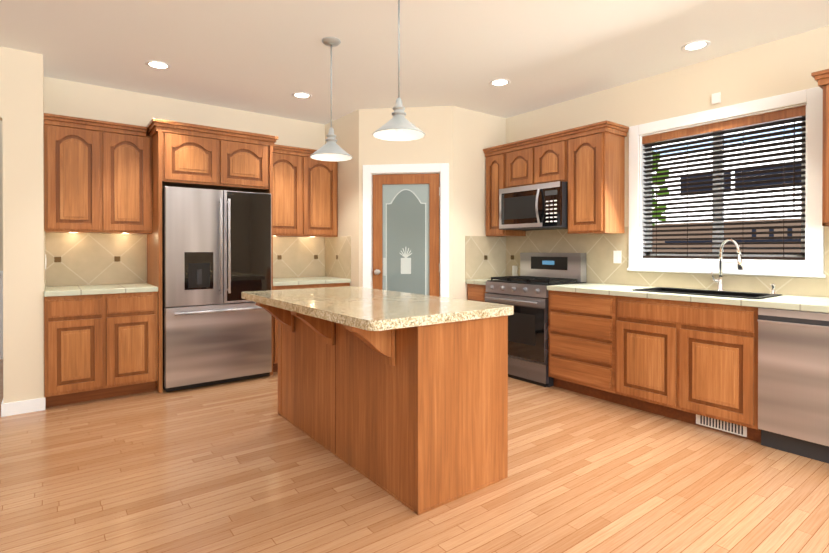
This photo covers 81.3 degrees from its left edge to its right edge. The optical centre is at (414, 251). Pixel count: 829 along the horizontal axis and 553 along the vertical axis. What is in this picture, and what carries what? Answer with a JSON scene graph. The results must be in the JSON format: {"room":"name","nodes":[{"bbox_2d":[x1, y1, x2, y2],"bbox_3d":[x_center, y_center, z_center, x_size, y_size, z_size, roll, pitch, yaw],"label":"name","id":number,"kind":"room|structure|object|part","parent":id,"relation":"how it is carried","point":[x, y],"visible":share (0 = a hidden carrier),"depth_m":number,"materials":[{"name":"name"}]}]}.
{"room":"kitchen","nodes":[
{"label":"kitchen","id":0,"kind":"room"},
{"bbox_2d":[0,46,1,120],"bbox_3d":[-4.424,-0.145,2.631,3.330,2.740,0.140,0,0,-37],"label":"wall","id":1,"kind":"structure","parent":0,"point":[0,83],"depth_m":3.57,"materials":[{"name":"beige paint"}]},
{"bbox_2d":[0,120,2,358],"bbox_3d":[-5.903,-0.153,4.591,3.330,2.740,0.170,0,0,-37],"label":"wall","id":2,"kind":"structure","parent":0,"point":[1,250],"depth_m":5.46,"materials":[{"name":"beige paint"}]},
{"bbox_2d":[2,47,43,402],"bbox_3d":[-3.135,-0.150,3.886,0.240,2.740,0.590,0,0,-37],"label":"wall","id":3,"kind":"structure","parent":0,"point":[23,203],"depth_m":3.65,"materials":[{"name":"beige paint"}]},
{"bbox_2d":[1,397,45,416],"bbox_3d":[-1.396,1.170,4.553,4.069,0.095,0.517,0,0,-23],"label":"baseboard","id":4,"kind":"structure","parent":3,"relation":"attached to","point":[22,407],"depth_m":3.64,"materials":[{"name":"white wood"}]},
{"bbox_2d":[44,77,324,286],"bbox_3d":[-1.608,-0.157,5.482,4.600,2.740,0.120,0,0,-37],"label":"wall","id":5,"kind":"structure","parent":0,"point":[77,99],"depth_m":4.72,"materials":[{"name":"beige paint"}]},
{"bbox_2d":[44,117,111,236],"bbox_3d":[-2.924,-0.622,4.187,0.458,0.910,0.338,0,0,-37],"label":"upper cabinet","id":6,"kind":"object","parent":5,"relation":"attached to","point":[107,182],"depth_m":4.05,"materials":[{"name":"brown wood"}]},
{"bbox_2d":[92,121,155,236],"bbox_3d":[-2.666,-0.625,4.381,0.459,0.914,0.338,0,0,-37],"label":"upper cabinet","id":7,"kind":"object","parent":5,"relation":"attached to","point":[133,150],"depth_m":4.29,"materials":[{"name":"brown wood"}]},
{"bbox_2d":[156,125,227,189],"bbox_3d":[-2.153,-0.848,4.585,0.543,0.469,0.628,0,0,-37],"label":"upper cabinet","id":8,"kind":"object","parent":5,"relation":"attached to","point":[187,158],"depth_m":4.32,"materials":[{"name":"brown wood"}]},
{"bbox_2d":[44,231,350,290],"bbox_3d":[-1.956,0.066,4.748,2.678,0.469,0.634,0,0,-37],"label":"backsplash","id":9,"kind":"structure","parent":5,"relation":"attached to","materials":[{"name":"beige tile"}]},
{"bbox_2d":[220,133,271,192],"bbox_3d":[-1.828,-0.849,4.830,0.543,0.469,0.628,0,0,-37],"label":"upper cabinet","id":10,"kind":"object","parent":5,"relation":"attached to","point":[249,158],"depth_m":4.64,"materials":[{"name":"brown wood"}]},
{"bbox_2d":[269,145,311,236],"bbox_3d":[-1.471,-0.628,5.282,0.507,0.914,0.338,0,0,-37],"label":"upper cabinet","id":11,"kind":"object","parent":5,"relation":"attached to","point":[291,195],"depth_m":5.19,"materials":[{"name":"brown wood"}]},
{"bbox_2d":[312,153,337,236],"bbox_3d":[-1.175,-0.627,5.506,0.508,0.910,0.338,0,0,-37],"label":"upper cabinet","id":12,"kind":"object","parent":5,"relation":"attached to","point":[324,173],"depth_m":5.43,"materials":[{"name":"brown wood"}]},
{"bbox_2d":[0,359,828,552],"bbox_3d":[-1.064,1.258,2.003,7.930,0.060,11.500,0,0,-37],"label":"floor","id":13,"kind":"structure","parent":0,"point":[241,466],"depth_m":2.50,"materials":[{"name":"brown wood"}]},
{"bbox_2d":[44,293,115,407],"bbox_3d":[-2.838,0.782,4.081,0.459,0.876,0.619,0,0,-37],"label":"base cabinet","id":14,"kind":"object","parent":13,"relation":"on","point":[80,328],"depth_m":3.84,"materials":[{"name":"brown wood"}]},
{"bbox_2d":[44,281,159,292],"bbox_3d":[-2.708,0.323,4.174,0.781,0.041,0.630,0,0,-37],"label":"countertop","id":15,"kind":"structure","parent":14,"relation":"on","point":[139,284],"depth_m":4.04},
{"bbox_2d":[116,289,159,396],"bbox_3d":[-2.582,0.781,4.274,0.460,0.876,0.619,0,0,-37],"label":"base cabinet","id":16,"kind":"object","parent":13,"relation":"on","point":[138,313],"depth_m":4.08,"materials":[{"name":"brown wood"}]},
{"bbox_2d":[162,186,271,391],"bbox_3d":[-1.942,0.327,4.649,0.924,1.780,0.752,0,0,-37],"label":"fridge","id":17,"kind":"object","parent":13,"relation":"on","point":[216,253],"visible":0.92,"depth_m":4.35,"materials":[{"name":"silver metal"}]},
{"bbox_2d":[270,281,319,374],"bbox_3d":[-1.386,0.777,5.177,0.509,0.876,0.619,0,0,-37],"label":"base cabinet","id":18,"kind":"object","parent":13,"relation":"on","point":[315,284],"depth_m":4.80,"materials":[{"name":"brown wood"}]},
{"bbox_2d":[271,277,350,284],"bbox_3d":[-1.236,0.318,5.284,0.879,0.041,0.630,0,0,-37],"label":"countertop","id":19,"kind":"structure","parent":18,"relation":"on","point":[274,280],"depth_m":5.20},
{"bbox_2d":[320,281,350,287],"bbox_3d":[-1.090,0.776,5.400,0.509,0.876,0.619,0,0,-37],"label":"base cabinet","id":20,"kind":"object","parent":13,"relation":"on","point":[322,283],"depth_m":5.19,"materials":[{"name":"brown wood"}]},
{"bbox_2d":[242,298,512,514],"bbox_3d":[-0.349,0.780,3.057,0.874,0.886,1.743,0,0,-37],"label":"kitchen island","id":21,"kind":"object","parent":13,"relation":"on","point":[402,397],"depth_m":2.49,"materials":[{"name":"brown wood"}]},
{"bbox_2d":[241,286,513,333],"bbox_3d":[-0.354,0.314,3.054,0.924,0.046,1.800,0,0,-37],"label":"island countertop","id":22,"kind":"structure","parent":21,"relation":"on","point":[361,308],"depth_m":2.59,"materials":[{"name":"beige stone"}]},
{"bbox_2d":[466,281,488,301],"bbox_3d":[0.885,0.777,5.219,0.618,0.875,0.292,0,0,-37],"label":"base cabinet","id":23,"kind":"object","parent":13,"relation":"on","point":[474,292],"depth_m":5.03,"materials":[{"name":"brown wood"}]},
{"bbox_2d":[473,277,497,284],"bbox_3d":[0.882,0.318,5.218,0.630,0.040,0.292,0,0,-37],"label":"countertop","id":24,"kind":"structure","parent":23,"relation":"on","point":[480,280],"depth_m":5.03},
{"bbox_2d":[485,253,585,386],"bbox_3d":[1.170,0.614,4.776,0.684,1.205,0.750,0,0,-37],"label":"range","id":25,"kind":"object","parent":13,"relation":"on","point":[525,293],"visible":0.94,"depth_m":4.57,"materials":[{"name":"silver metal"}]},
{"bbox_2d":[547,289,656,401],"bbox_3d":[1.622,0.781,4.242,0.618,0.875,0.640,0,0,-37],"label":"base cabinet","id":26,"kind":"object","parent":13,"relation":"on","point":[580,325],"depth_m":4.01,"materials":[{"name":"brown wood"}]},
{"bbox_2d":[547,281,828,312],"bbox_3d":[2.435,0.327,3.160,0.630,0.040,3.340,0,0,-37],"label":"countertop","id":27,"kind":"structure","parent":26,"relation":"on","point":[786,300],"depth_m":3.29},
{"bbox_2d":[632,287,781,298],"bbox_3d":[2.137,0.414,3.575,0.442,0.238,0.852,0,0,-37],"label":"sink","id":28,"kind":"object","parent":27,"relation":"in","point":[748,295],"visible":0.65,"depth_m":3.60,"materials":[{"name":"black metal"}]},
{"bbox_2d":[710,238,742,290],"bbox_3d":[2.358,0.102,3.630,0.160,0.406,0.246,0,0,-37],"label":"faucet","id":29,"kind":"object","parent":27,"relation":"on","point":[720,286],"visible":0.92,"depth_m":3.69,"materials":[{"name":"silver metal"}]},
{"bbox_2d":[770,284,776,293],"bbox_3d":[2.548,0.266,3.434,0.082,0.079,0.044,0,0,-37],"label":"soap dispenser","id":30,"kind":"object","parent":27,"relation":"on","point":[773,286],"visible":0.79,"depth_m":3.44,"materials":[{"name":"silver metal"}]},
{"bbox_3d":[2.930,-0.638,2.710,0.368,0.955,1.030,0,0,-37],"label":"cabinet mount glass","id":31,"kind":"part","parent":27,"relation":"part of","materials":[{"name":"brown wood"}]},
{"bbox_2d":[613,296,760,441],"bbox_3d":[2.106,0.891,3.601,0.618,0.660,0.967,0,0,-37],"label":"base cabinet","id":32,"kind":"object","parent":13,"relation":"on","point":[687,358],"depth_m":3.36,"materials":[{"name":"brown wood"}]},
{"bbox_2d":[696,414,746,436],"bbox_3d":[2.077,1.171,3.276,0.009,0.080,0.310,0,0,-37],"label":"air vent","id":33,"kind":"object","parent":32,"relation":"attached to","point":[740,430],"visible":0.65,"depth_m":3.26,"materials":[{"name":"white metal"}]},
{"bbox_2d":[757,308,828,462],"bbox_3d":[2.571,0.788,2.966,0.624,0.872,0.596,0,0,-37],"label":"dishwasher","id":34,"kind":"object","parent":13,"relation":"on","point":[793,381],"visible":0.9,"depth_m":2.88,"materials":[{"name":"silver metal"}]},
{"bbox_2d":[0,0,828,124],"bbox_3d":[-1.064,-1.562,1.991,7.930,0.100,11.500,0,0,-37],"label":"ceiling","id":35,"kind":"structure","parent":0,"point":[268,57],"depth_m":3.54,"materials":[{"name":"beige paint"}]},
{"bbox_2d":[145,60,170,69],"bbox_3d":[-2.086,-1.517,3.926,0.190,0.006,0.190,0,0,-37],"label":"recessed light","id":36,"kind":"object","parent":35,"relation":"in","point":[154,64],"visible":1,"depth_m":3.92,"materials":[{"name":"white"}]},
{"bbox_2d":[292,92,311,98],"bbox_3d":[-1.096,-1.520,4.698,0.190,0.006,0.190,0,0,-37],"label":"recessed light","id":37,"kind":"object","parent":35,"relation":"in","point":[301,95],"visible":1,"depth_m":4.70,"materials":[{"name":"white"}]},
{"bbox_2d":[310,37,352,161],"bbox_3d":[-0.600,-1.098,3.477,0.304,0.840,0.304,0,0,-37],"label":"pendant light","id":38,"kind":"object","parent":35,"relation":"hanging from","point":[330,150],"visible":1,"depth_m":3.46,"materials":[{"name":"grey metal"}]},
{"bbox_2d":[373,0,424,140],"bbox_3d":[-0.091,-1.095,2.803,0.304,0.840,0.304,0,0,-37],"label":"pendant light","id":39,"kind":"object","parent":35,"relation":"hanging from","point":[398,126],"visible":1,"depth_m":2.80,"materials":[{"name":"grey metal"}]},
{"bbox_2d":[489,79,510,85],"bbox_3d":[0.767,-1.519,4.337,0.190,0.006,0.190,0,0,-37],"label":"recessed light","id":40,"kind":"object","parent":35,"relation":"in","point":[500,82],"visible":1,"depth_m":4.33,"materials":[{"name":"white"}]},
{"bbox_2d":[681,40,710,51],"bbox_3d":[2.071,-1.516,3.555,0.190,0.006,0.190,0,0,-37],"label":"recessed light","id":41,"kind":"object","parent":35,"relation":"in","point":[696,45],"visible":1,"depth_m":3.55,"materials":[{"name":"white"}]},
{"bbox_2d":[325,106,505,299],"bbox_3d":[-0.015,-0.158,5.670,1.530,2.740,1.500,0,0,-37],"label":"wall","id":42,"kind":"structure","parent":0,"point":[458,139],"depth_m":5.16,"materials":[{"name":"beige paint"}]},
{"bbox_2d":[363,163,448,297],"bbox_3d":[-0.089,0.145,5.147,0.920,2.140,0.120,0,0,7],"label":"door frame","id":43,"kind":"structure","parent":42,"relation":"attached to","point":[442,169],"depth_m":5.09,"materials":[{"name":"white wood"}]},
{"bbox_2d":[373,173,439,296],"bbox_3d":[-0.097,0.190,5.126,0.565,2.026,0.539,0,0,-37],"label":"pantry door","id":44,"kind":"structure","parent":42,"relation":"in","point":[406,233],"depth_m":5.12,"materials":[{"name":"brown wood"}]},
{"bbox_2d":[506,26,828,297],"bbox_3d":[2.854,-0.147,3.262,0.150,2.740,8.800,0,0,-37],"label":"wall","id":45,"kind":"structure","parent":0,"point":[790,64],"depth_m":3.92,"materials":[{"name":"beige paint"}]},
{"bbox_2d":[481,149,528,236],"bbox_3d":[0.996,-0.626,5.298,0.338,0.910,0.292,0,0,-37],"label":"upper cabinet","id":46,"kind":"object","parent":45,"relation":"attached to","point":[495,159],"depth_m":5.21,"materials":[{"name":"brown wood"}]},
{"bbox_2d":[505,145,524,187],"bbox_3d":[1.219,-0.868,5.002,0.338,0.423,0.446,0,0,-37],"label":"upper cabinet","id":47,"kind":"object","parent":45,"relation":"attached to","point":[514,154],"depth_m":4.97,"materials":[{"name":"brown wood"}]},
{"bbox_2d":[525,133,564,185],"bbox_3d":[1.406,-0.867,4.754,0.338,0.423,0.447,0,0,-37],"label":"upper cabinet","id":48,"kind":"object","parent":45,"relation":"attached to","point":[545,158],"depth_m":4.66,"materials":[{"name":"brown wood"}]},
{"bbox_2d":[499,181,567,230],"bbox_3d":[1.254,-0.440,4.835,0.492,0.421,0.750,0,0,-37],"label":"microwave","id":49,"kind":"object","parent":48,"relation":"attached to","point":[543,206],"visible":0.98,"depth_m":4.67,"materials":[{"name":"silver metal"}]},
{"bbox_2d":[565,125,628,236],"bbox_3d":[1.656,-0.622,4.423,0.338,0.910,0.381,0,0,-37],"label":"upper cabinet","id":50,"kind":"object","parent":45,"relation":"attached to","point":[595,157],"depth_m":4.30,"materials":[{"name":"brown wood"}]},
{"bbox_2d":[465,227,828,297],"bbox_3d":[2.119,0.041,3.585,0.634,0.529,4.399,0,0,-37],"label":"backsplash","id":51,"kind":"structure","parent":45,"relation":"attached to","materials":[{"name":"beige tile"}]},
{"bbox_2d":[512,266,517,275],"bbox_3d":[1.126,0.213,5.411,0.008,0.116,0.074,0,0,-37],"label":"outlet","id":52,"kind":"object","parent":51,"relation":"attached to","point":[514,270],"visible":0.89,"depth_m":5.41,"materials":[{"name":"white plastic"}]},
{"bbox_2d":[613,251,620,262],"bbox_3d":[1.863,0.048,4.432,0.008,0.116,0.074,0,0,-37],"label":"outlet","id":53,"kind":"object","parent":51,"relation":"attached to","point":[616,256],"visible":1,"depth_m":4.43,"materials":[{"name":"white plastic"}]},
{"bbox_2d":[712,92,720,103],"bbox_3d":[2.359,-1.200,3.774,0.018,0.080,0.060,0,0,-37],"label":"sensor","id":54,"kind":"object","parent":45,"relation":"attached to","point":[716,98],"visible":1,"depth_m":3.76,"materials":[{"name":"white plastic"}]},
{"bbox_2d":[627,87,824,277],"bbox_3d":[2.392,-0.474,3.833,0.158,1.292,1.390,0,0,-37],"label":"window","id":55,"kind":"structure","parent":45,"relation":"in","point":[812,263],"depth_m":3.65,"materials":[{"name":"white wood"}]},
{"bbox_2d":[642,106,805,259],"bbox_3d":[2.387,-0.481,3.829,0.061,1.071,1.160,0,0,-37],"label":"window blinds","id":56,"kind":"object","parent":55,"relation":"attached to","point":[791,115],"visible":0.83,"depth_m":3.75,"materials":[{"name":"black"}]},
{"bbox_3d":[2.431,-0.480,3.863,0.040,1.076,1.166,0,0,-37],"label":"window frame sash","id":57,"kind":"part","parent":55,"relation":"part of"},
{"label":"outside","id":58,"kind":"structure","parent":0,"visible":0},
{"bbox_2d":[652,121,800,251],"bbox_3d":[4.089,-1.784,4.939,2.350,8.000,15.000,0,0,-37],"label":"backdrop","id":59,"kind":"structure","parent":58,"point":[749,235],"depth_m":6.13,"materials":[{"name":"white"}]}
]}

